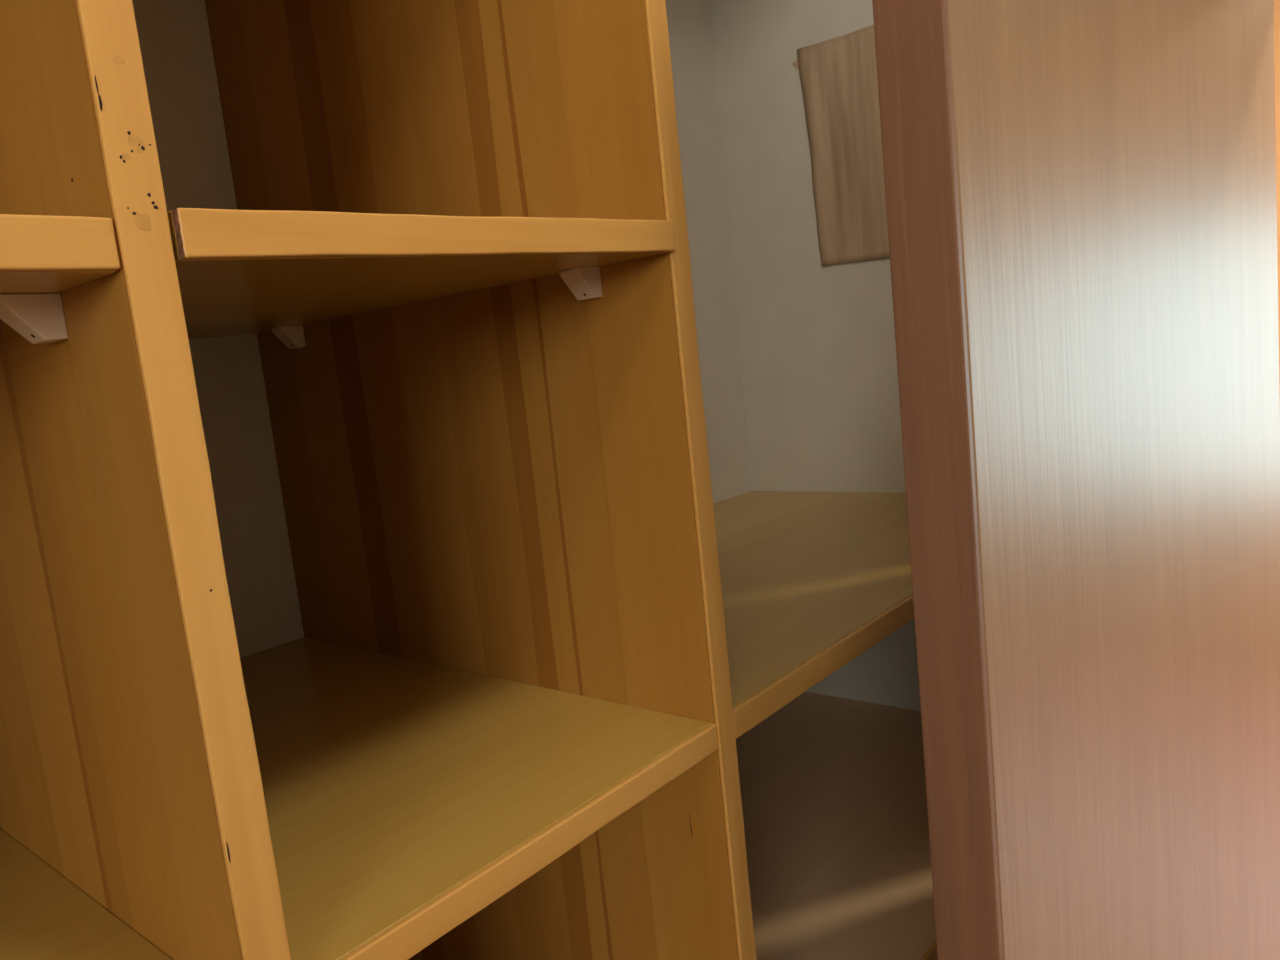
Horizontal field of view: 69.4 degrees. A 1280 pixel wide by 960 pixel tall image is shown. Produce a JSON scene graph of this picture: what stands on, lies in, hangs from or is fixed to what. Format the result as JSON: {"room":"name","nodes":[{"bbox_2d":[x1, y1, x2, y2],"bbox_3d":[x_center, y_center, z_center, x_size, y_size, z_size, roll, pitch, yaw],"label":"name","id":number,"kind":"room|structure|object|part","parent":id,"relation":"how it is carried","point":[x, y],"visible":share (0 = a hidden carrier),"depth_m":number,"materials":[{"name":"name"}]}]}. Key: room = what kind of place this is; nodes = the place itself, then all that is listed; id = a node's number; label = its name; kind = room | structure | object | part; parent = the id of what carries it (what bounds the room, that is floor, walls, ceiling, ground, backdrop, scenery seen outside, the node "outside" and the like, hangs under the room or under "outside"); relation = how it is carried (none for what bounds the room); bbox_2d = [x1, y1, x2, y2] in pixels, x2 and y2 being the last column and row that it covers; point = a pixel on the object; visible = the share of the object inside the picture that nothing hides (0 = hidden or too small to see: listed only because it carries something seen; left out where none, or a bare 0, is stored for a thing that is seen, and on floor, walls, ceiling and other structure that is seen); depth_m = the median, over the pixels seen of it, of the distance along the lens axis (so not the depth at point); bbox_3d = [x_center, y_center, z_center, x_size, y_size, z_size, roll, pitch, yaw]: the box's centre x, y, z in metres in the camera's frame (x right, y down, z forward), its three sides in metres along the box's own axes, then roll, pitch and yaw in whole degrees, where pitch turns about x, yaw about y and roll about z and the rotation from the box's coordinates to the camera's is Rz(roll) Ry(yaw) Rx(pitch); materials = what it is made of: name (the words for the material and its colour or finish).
{"room":"storage room","nodes":[
{"label":"storage room","id":0,"kind":"room"},
{"bbox_2d":[132,0,751,657],"bbox_3d":[-1.037,0.292,0.416,0.100,2.620,4.079,0,10,40],"label":"wall","id":1,"kind":"structure","parent":0,"point":[174,37],"depth_m":1.05,"materials":[{"name":"white paint"}]},
{"bbox_2d":[708,0,920,710],"bbox_3d":[1.636,-0.030,0.724,3.599,2.620,0.120,0,10,40],"label":"wall","id":2,"kind":"structure","parent":0,"point":[817,343],"depth_m":1.70,"materials":[{"name":"white paint"}]},
{"bbox_2d":[792,25,889,265],"bbox_3d":[0.405,-0.567,1.552,0.313,0.380,0.006,0,10,40],"label":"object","id":3,"kind":"object","parent":2,"relation":"attached to","point":[839,79],"visible":0.52,"depth_m":1.59,"materials":[{"name":"brown wood"}]},
{"bbox_2d":[872,0,1279,959],"bbox_3d":[0.537,0.366,0.926,0.051,1.990,1.013,1,10,42],"label":"door","id":4,"kind":"structure","parent":2,"relation":"in","point":[1081,195],"depth_m":0.63,"materials":[{"name":"red wood"}]},
{"bbox_2d":[1274,0,1279,393],"bbox_3d":[3.576,-0.497,2.727,4.000,2.620,0.080,0,10,40],"label":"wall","id":5,"kind":"structure","parent":0,"point":[1276,2],"depth_m":3.48,"materials":[{"name":"paint"}]},
{"bbox_3d":[0.485,1.649,-0.642,3.599,0.100,3.959,0,10,40],"label":"floor","id":6,"kind":"structure","parent":0,"visible":0},
{"bbox_2d":[0,0,937,959],"bbox_3d":[-0.123,0.286,0.958,0.603,2.302,1.859,0,10,40],"label":"shelving unit","id":7,"kind":"object","parent":6,"relation":"on","point":[542,695],"visible":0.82,"depth_m":0.72,"materials":[{"name":"brown wood"}]},
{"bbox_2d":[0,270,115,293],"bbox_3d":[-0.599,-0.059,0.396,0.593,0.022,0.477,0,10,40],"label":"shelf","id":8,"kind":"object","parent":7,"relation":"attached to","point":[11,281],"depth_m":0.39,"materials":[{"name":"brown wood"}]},
{"bbox_2d":[0,829,172,959],"bbox_3d":[-0.561,0.299,0.443,0.593,0.021,0.478,0,10,40],"label":"shelf","id":9,"kind":"object","parent":7,"relation":"attached to","point":[49,910],"depth_m":0.53,"materials":[{"name":"brown wood"}]},
{"bbox_2d":[167,210,669,338],"bbox_3d":[-0.319,-0.142,0.726,0.598,0.032,0.352,0,10,40],"label":"shelf","id":10,"kind":"object","parent":7,"relation":"attached to","point":[268,274],"depth_m":0.59,"materials":[{"name":"brown wood"}]},
{"bbox_2d":[240,637,711,959],"bbox_3d":[-0.283,0.227,0.775,0.593,0.021,0.355,0,10,40],"label":"shelf","id":11,"kind":"object","parent":7,"relation":"attached to","point":[407,791],"depth_m":0.67,"materials":[{"name":"brown wood"}]},
{"bbox_3d":[-0.154,0.274,0.927,0.595,2.220,0.020,0,10,40],"label":"upright panel","id":12,"kind":"part","parent":7,"relation":"part of","materials":[{"name":"brown wood"}]},
{"bbox_2d":[713,491,912,707],"bbox_3d":[0.148,0.114,1.288,0.593,0.024,0.960,0,10,40],"label":"shelf","id":13,"kind":"object","parent":7,"relation":"attached to","point":[811,582],"depth_m":1.09,"materials":[{"name":"brown wood"}]},
{"bbox_2d":[736,692,935,959],"bbox_3d":[0.190,0.511,1.340,0.593,0.021,0.960,0,10,40],"label":"shelf","id":14,"kind":"object","parent":7,"relation":"attached to","point":[833,789],"depth_m":1.30,"materials":[{"name":"brown wood"}]}
]}

